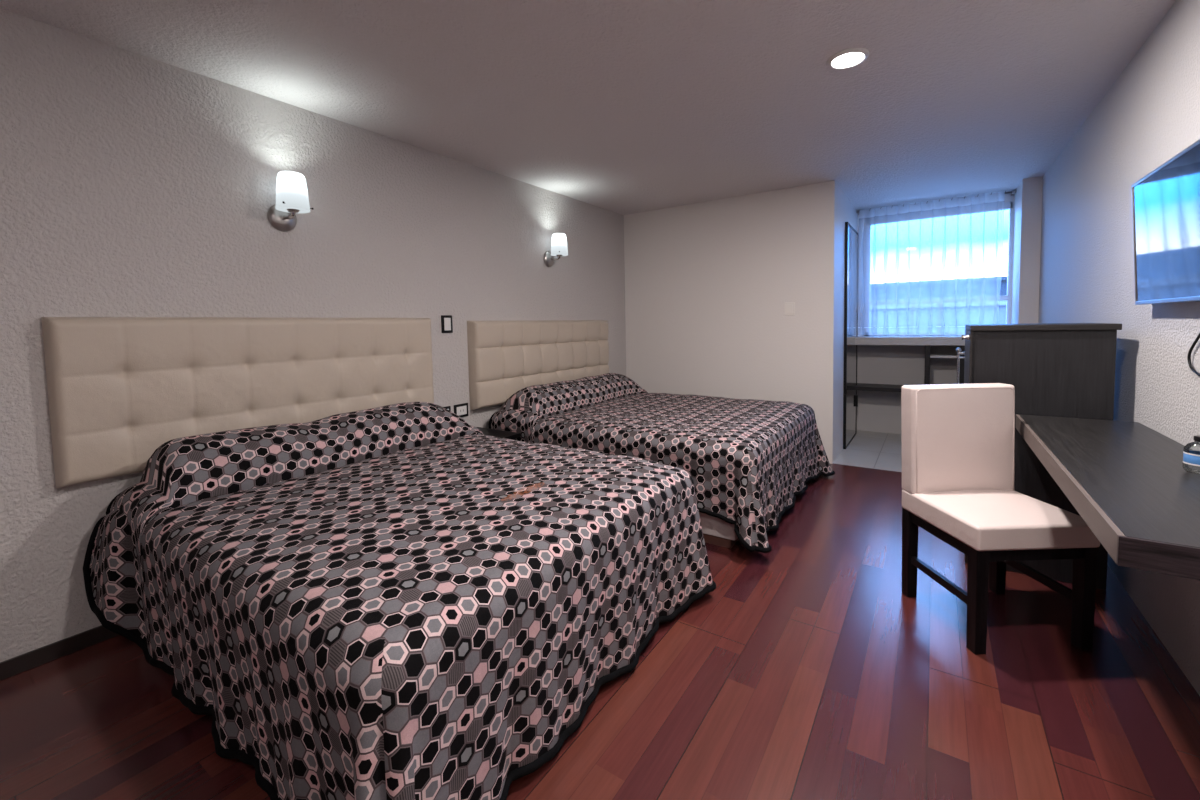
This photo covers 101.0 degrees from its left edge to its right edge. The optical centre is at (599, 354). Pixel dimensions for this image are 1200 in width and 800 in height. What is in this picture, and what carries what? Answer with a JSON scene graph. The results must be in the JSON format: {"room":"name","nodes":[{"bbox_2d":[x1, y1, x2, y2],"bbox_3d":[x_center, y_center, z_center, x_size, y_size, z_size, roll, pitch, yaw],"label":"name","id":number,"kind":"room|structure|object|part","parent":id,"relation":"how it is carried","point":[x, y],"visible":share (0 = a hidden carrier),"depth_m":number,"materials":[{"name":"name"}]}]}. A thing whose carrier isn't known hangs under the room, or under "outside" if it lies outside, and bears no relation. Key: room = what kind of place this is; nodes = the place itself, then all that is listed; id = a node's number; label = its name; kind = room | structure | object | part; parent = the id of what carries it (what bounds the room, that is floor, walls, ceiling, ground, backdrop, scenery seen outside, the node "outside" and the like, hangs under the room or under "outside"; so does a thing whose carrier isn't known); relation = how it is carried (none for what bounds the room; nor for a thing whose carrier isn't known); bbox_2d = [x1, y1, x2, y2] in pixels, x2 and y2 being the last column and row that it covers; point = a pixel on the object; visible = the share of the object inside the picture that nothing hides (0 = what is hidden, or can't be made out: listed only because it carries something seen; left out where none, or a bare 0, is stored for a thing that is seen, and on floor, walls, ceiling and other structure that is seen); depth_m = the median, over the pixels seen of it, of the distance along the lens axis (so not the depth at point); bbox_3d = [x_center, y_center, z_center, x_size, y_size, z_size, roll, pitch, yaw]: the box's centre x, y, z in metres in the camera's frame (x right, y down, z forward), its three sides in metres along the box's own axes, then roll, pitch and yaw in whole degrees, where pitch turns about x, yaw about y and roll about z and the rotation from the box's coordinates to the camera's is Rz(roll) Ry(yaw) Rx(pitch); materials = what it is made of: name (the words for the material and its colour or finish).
{"room":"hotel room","nodes":[
{"label":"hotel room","id":0,"kind":"room"},
{"bbox_2d":[0,8,625,661],"bbox_3d":[-1.518,-0.098,2.724,0.120,2.360,6.417,1,4,34],"label":"wall","id":1,"kind":"structure","parent":0,"point":[132,184],"depth_m":2.18,"materials":[{"name":"paint"}]},
{"bbox_2d":[0,625,117,680],"bbox_3d":[-1.440,1.049,2.754,0.013,0.063,6.217,1,4,34],"label":"baseboard","id":2,"kind":"structure","parent":1,"relation":"attached to","point":[16,665],"depth_m":1.85,"materials":[{"name":"brown wood"}]},
{"bbox_2d":[41,317,433,487],"bbox_3d":[-1.553,0.132,2.508,0.070,0.637,1.669,1,4,34],"label":"headboard","id":3,"kind":"object","parent":1,"relation":"attached to","point":[120,389],"visible":0.8,"depth_m":2.17,"materials":[{"name":"beige leather"}]},
{"bbox_2d":[267,171,313,231],"bbox_3d":[-1.515,-0.746,2.429,0.192,0.262,0.154,1,4,34],"label":"wall sconce","id":4,"kind":"object","parent":1,"relation":"attached to","point":[292,197],"visible":1,"depth_m":2.38,"materials":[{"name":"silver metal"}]},
{"bbox_3d":[-1.583,-0.684,2.474,0.030,0.136,0.136,1,4,34],"label":"wall plate","id":5,"kind":"part","parent":4,"relation":"part of","materials":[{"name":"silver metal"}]},
{"bbox_3d":[-1.533,-0.687,2.440,0.105,0.039,0.020,1,4,34],"label":"arm","id":6,"kind":"part","parent":4,"relation":"part of","materials":[{"name":"silver metal"}]},
{"bbox_3d":[-1.499,-0.790,2.410,0.146,0.172,0.146,1,4,34],"label":"lamp shade","id":7,"kind":"part","parent":4,"relation":"part of","materials":[{"name":"white glass"}]},
{"bbox_2d":[441,315,452,332],"bbox_3d":[-1.028,-0.203,3.327,0.013,0.118,0.088,1,4,34],"label":"light switch","id":8,"kind":"object","parent":1,"relation":"attached to","point":[446,320],"visible":1,"depth_m":3.32,"materials":[{"name":"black plastic"}]},
{"bbox_2d":[454,403,467,416],"bbox_3d":[-0.964,0.391,3.439,0.014,0.094,0.122,1,4,34],"label":"wall socket","id":9,"kind":"object","parent":1,"relation":"attached to","point":[461,410],"visible":0.83,"depth_m":3.44,"materials":[{"name":"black plastic"}]},
{"bbox_2d":[467,320,608,409],"bbox_3d":[-0.413,0.028,4.177,0.086,0.630,1.716,1,4,34],"label":"headboard","id":10,"kind":"object","parent":1,"relation":"attached to","point":[505,358],"visible":0.86,"depth_m":3.89,"materials":[{"name":"beige leather"}]},
{"bbox_2d":[544,233,567,266],"bbox_3d":[-0.355,-0.869,4.141,0.192,0.262,0.154,1,4,34],"label":"wall sconce","id":11,"kind":"object","parent":1,"relation":"attached to","point":[559,248],"visible":1,"depth_m":4.08,"materials":[{"name":"white glass"}]},
{"bbox_3d":[-0.424,-0.808,4.187,0.030,0.136,0.136,1,4,34],"label":"wall plate","id":12,"kind":"part","parent":11,"relation":"part of","materials":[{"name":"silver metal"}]},
{"bbox_3d":[-0.340,-0.914,4.123,0.146,0.172,0.146,1,4,34],"label":"lamp shade","id":13,"kind":"part","parent":11,"relation":"part of","materials":[{"name":"white glass"}]},
{"bbox_2d":[0,0,1175,214],"bbox_3d":[0.417,-1.358,2.372,3.639,0.120,8.150,1,4,34],"label":"ceiling","id":14,"kind":"structure","parent":0,"point":[623,107],"depth_m":2.30,"materials":[{"name":"paint"}]},
{"bbox_2d":[827,47,868,68],"bbox_3d":[1.087,-1.294,2.170,0.166,0.012,0.166,1,4,34],"label":"recessed light","id":15,"kind":"object","parent":14,"relation":"in","point":[851,57],"visible":1,"depth_m":2.16,"materials":[{"name":"white plastic"}]},
{"bbox_2d":[832,53,863,66],"bbox_3d":[1.087,-1.296,2.170,0.128,0.006,0.128,1,4,34],"label":"diffuser","id":16,"kind":"object","parent":15,"relation":"attached to","point":[838,59],"depth_m":2.17,"materials":[{"name":"white plastic"}]},
{"bbox_2d":[0,430,1199,799],"bbox_3d":[0.466,1.097,2.516,3.639,0.080,8.150,1,4,34],"label":"floor","id":17,"kind":"structure","parent":0,"point":[808,671],"depth_m":1.58,"materials":[{"name":"red laminate"}]},
{"bbox_2d":[476,427,520,440],"bbox_3d":[-0.800,0.786,3.325,0.426,0.497,0.352,1,4,34],"label":"nightstand","id":18,"kind":"object","parent":17,"relation":"on","point":[486,431],"visible":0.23,"depth_m":3.34,"materials":[{"name":"black paint"}]},
{"bbox_2d":[699,512,738,548],"bbox_3d":[0.401,0.721,3.733,1.777,0.530,1.505,1,4,34],"label":"double bed","id":19,"kind":"object","parent":17,"relation":"on","point":[716,531],"visible":0.09,"depth_m":2.69,"materials":[{"name":"brown wood"}]},
{"bbox_2d":[488,373,834,552],"bbox_3d":[0.524,0.586,3.704,2.024,0.750,1.861,1,4,34],"label":"bedspread","id":20,"kind":"object","parent":19,"relation":"on","point":[747,461],"visible":0.88,"depth_m":3.11,"materials":[{"name":"multicoloured fabric"}]},
{"bbox_2d":[855,345,964,391],"bbox_3d":[3.113,0.378,5.033,0.935,0.956,0.320,1,4,34],"label":"open closet","id":21,"kind":"object","parent":17,"relation":"on","point":[860,386],"visible":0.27,"depth_m":4.79,"materials":[{"name":"laminate"}]},
{"bbox_2d":[855,383,902,391],"bbox_3d":[2.986,0.348,5.117,0.630,0.040,0.320,1,4,34],"label":"shelf","id":22,"kind":"object","parent":21,"relation":"attached to","point":[860,386],"depth_m":5.09,"materials":[{"name":"laminate"}]},
{"bbox_2d":[855,336,964,345],"bbox_3d":[3.245,-0.137,4.901,1.285,0.082,0.350,1,4,34],"label":"countertop","id":23,"kind":"structure","parent":21,"relation":"on","point":[860,340],"depth_m":4.85,"materials":[{"name":"stone"}]},
{"bbox_3d":[3.261,0.381,4.933,0.043,0.956,0.320,1,4,34],"label":"post","id":24,"kind":"part","parent":21,"relation":"part of","materials":[{"name":"laminate"}]},
{"bbox_2d":[930,354,956,357],"bbox_3d":[3.373,0.015,4.843,0.232,0.022,0.300,1,4,34],"label":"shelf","id":25,"kind":"object","parent":21,"relation":"attached to","point":[931,355],"depth_m":4.75,"materials":[{"name":"grey metal"}]},
{"bbox_3d":[3.486,0.385,4.781,0.035,0.956,0.320,1,4,34],"label":"post","id":26,"kind":"part","parent":21,"relation":"part of","materials":[{"name":"laminate"}]},
{"bbox_2d":[956,348,964,383],"bbox_3d":[2.893,0.433,3.996,0.139,0.976,0.152,-2,3,-16],"label":"chrome stand","id":27,"kind":"object","parent":17,"relation":"on","point":[958,350],"visible":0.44,"depth_m":3.97,"materials":[{"name":"silver metal"}]},
{"bbox_2d":[901,383,1099,654],"bbox_3d":[1.553,0.604,1.975,0.451,0.925,0.450,-1,3,-1],"label":"dining chair","id":28,"kind":"object","parent":17,"relation":"on","point":[958,440],"visible":0.99,"depth_m":2.05,"materials":[{"name":"white leather"}]},
{"bbox_3d":[1.356,0.864,2.166,0.046,0.390,0.046,-1,3,-2],"label":"leg","id":29,"kind":"part","parent":28,"relation":"part of","materials":[{"name":"black wood"}]},
{"bbox_3d":[1.355,0.708,1.966,0.024,0.045,0.333,-1,3,-1],"label":"seat rail","id":30,"kind":"part","parent":28,"relation":"part of","materials":[{"name":"black wood"}]},
{"bbox_3d":[1.543,0.363,2.133,0.447,0.463,0.105,-1,3,-1],"label":"backrest","id":31,"kind":"part","parent":28,"relation":"part of","materials":[{"name":"beige leather"}]},
{"bbox_3d":[1.366,0.886,1.791,0.046,0.390,0.046,-1,3,-2],"label":"leg","id":32,"kind":"part","parent":28,"relation":"part of","materials":[{"name":"black wood"}]},
{"bbox_3d":[1.751,0.856,2.176,0.046,0.390,0.046,-1,3,-2],"label":"leg","id":33,"kind":"part","parent":28,"relation":"part of","materials":[{"name":"black wood"}]},
{"bbox_3d":[1.554,0.633,1.968,0.451,0.101,0.433,-1,3,-1],"label":"seat","id":34,"kind":"part","parent":28,"relation":"part of","materials":[{"name":"white leather"}]},
{"bbox_3d":[1.560,0.715,1.782,0.353,0.045,0.024,-1,3,-1],"label":"seat rail","id":35,"kind":"part","parent":28,"relation":"part of","materials":[{"name":"black wood"}]},
{"bbox_3d":[1.761,0.877,1.802,0.046,0.390,0.046,-1,3,-1],"label":"leg","id":36,"kind":"part","parent":28,"relation":"part of","materials":[{"name":"black wood"}]},
{"bbox_2d":[961,323,1121,590],"bbox_3d":[2.127,0.437,2.480,0.550,1.175,0.492,1,4,34],"label":"base cabinet","id":37,"kind":"object","parent":17,"relation":"on","point":[1054,369],"visible":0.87,"depth_m":2.25,"materials":[{"name":"black laminate"}]},
{"bbox_3d":[1.784,-0.084,2.416,0.036,0.028,0.028,1,4,34],"label":"chrome knob","id":38,"kind":"part","parent":37,"relation":"part of","materials":[{"name":"silver metal"}]},
{"bbox_3d":[1.933,0.447,2.611,0.010,1.148,0.483,1,4,34],"label":"panel","id":39,"kind":"part","parent":37,"relation":"part of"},
{"bbox_3d":[-0.740,0.841,2.086,1.734,0.530,1.450,1,4,34],"label":"double bed","id":40,"kind":"object","parent":17,"relation":"on","visible":0},
{"bbox_2d":[83,402,715,799],"bbox_3d":[-0.693,0.694,2.047,1.944,0.780,1.734,1,4,34],"label":"bedspread","id":41,"kind":"object","parent":40,"relation":"on","point":[400,601],"visible":1,"depth_m":1.44,"materials":[{"name":"multicoloured fabric"}]},
{"bbox_2d":[624,180,856,463],"bbox_3d":[1.573,-0.321,5.485,2.144,2.360,1.833,1,4,34],"label":"wall","id":42,"kind":"structure","parent":0,"point":[709,284],"depth_m":4.54,"materials":[{"name":"paint"}]},
{"bbox_2d":[843,222,858,448],"bbox_3d":[2.507,-0.184,4.920,0.040,2.115,0.771,1,4,34],"label":"door","id":43,"kind":"structure","parent":42,"relation":"in","point":[850,397],"depth_m":4.83,"materials":[{"name":"grey"}]},
{"bbox_2d":[857,193,1014,335],"bbox_3d":[3.344,-0.831,5.025,1.288,1.360,0.250,1,4,34],"label":"wall window","id":44,"kind":"structure","parent":42,"relation":"in","point":[861,223],"depth_m":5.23,"materials":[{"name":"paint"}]},
{"bbox_2d":[857,190,1015,214],"bbox_3d":[3.232,-1.476,4.839,1.279,0.028,0.107,1,4,34],"label":"curtain rod","id":45,"kind":"object","parent":44,"relation":"attached to","point":[1012,192],"visible":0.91,"depth_m":4.47,"materials":[{"name":"silver metal"}]},
{"bbox_2d":[858,191,1005,327],"bbox_3d":[3.162,-0.838,4.821,1.208,1.295,0.122,1,4,34],"label":"sheer curtain","id":46,"kind":"object","parent":45,"relation":"hanging from","point":[996,196],"visible":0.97,"depth_m":4.76,"materials":[{"name":"fabric"}]},
{"bbox_2d":[857,345,964,433],"bbox_3d":[3.396,0.344,5.136,1.288,1.000,0.150,1,4,34],"label":"wall","id":47,"kind":"structure","parent":0,"point":[877,411],"depth_m":5.26,"materials":[{"name":"grey paint"}]},
{"bbox_2d":[1011,176,1042,323],"bbox_3d":[3.851,-0.311,4.526,0.127,2.360,0.870,1,4,34],"label":"wall pier","id":48,"kind":"object","parent":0,"point":[1028,195],"visible":0.57,"depth_m":4.15,"materials":[{"name":"paint"}]},
{"bbox_2d":[1038,0,1199,695],"bbox_3d":[1.916,-0.092,1.448,0.120,2.360,8.150,1,4,34],"label":"wall","id":49,"kind":"structure","parent":0,"point":[1150,114],"depth_m":2.13,"materials":[{"name":"paint"}]},
{"bbox_2d":[1015,414,1199,579],"bbox_3d":[1.661,0.408,1.548,0.397,0.161,1.562,1,4,34],"label":"desk","id":50,"kind":"object","parent":49,"relation":"attached to","point":[1128,481],"visible":1,"depth_m":1.32,"materials":[{"name":"brown laminate"}]},
{"bbox_2d":[1182,436,1199,474],"bbox_3d":[1.688,0.283,1.388,0.068,0.105,0.068,1,4,34],"label":"water bottle","id":51,"kind":"object","parent":50,"relation":"on","point":[1191,457],"visible":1,"depth_m":1.40,"materials":[{"name":"clear plastic"}]},
{"bbox_2d":[1131,139,1199,304],"bbox_3d":[1.912,-0.409,1.610,0.078,0.475,0.842,1,4,34],"label":"television","id":52,"kind":"object","parent":49,"relation":"attached to","point":[1166,201],"visible":1,"depth_m":1.68,"materials":[{"name":"black"}]},
{"bbox_2d":[1187,333,1199,376],"bbox_3d":[1.863,-0.062,1.475,0.029,0.307,0.418,1,4,34],"label":"power cable","id":53,"kind":"object","parent":49,"relation":"attached to","point":[1198,336],"visible":1,"depth_m":1.63,"materials":[{"name":"black plastic"}]},
{"label":"outside","id":54,"kind":"structure","parent":0,"visible":0},
{"bbox_3d":[26.987,-1.710,39.892,120.000,0.100,83.640,1,4,34],"label":"ground","id":55,"kind":"structure","parent":54,"visible":0},
{"bbox_2d":[870,301,1005,331],"bbox_3d":[5.689,-0.179,8.415,18.000,1.370,0.420,1,4,34],"label":"wall","id":56,"kind":"structure","parent":55,"relation":"on","point":[982,312],"depth_m":8.26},
{"bbox_2d":[870,276,1006,304],"bbox_3d":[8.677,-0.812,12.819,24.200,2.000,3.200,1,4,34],"label":"neighbouring building","id":57,"kind":"structure","parent":55,"relation":"on","point":[985,286],"depth_m":11.46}
]}

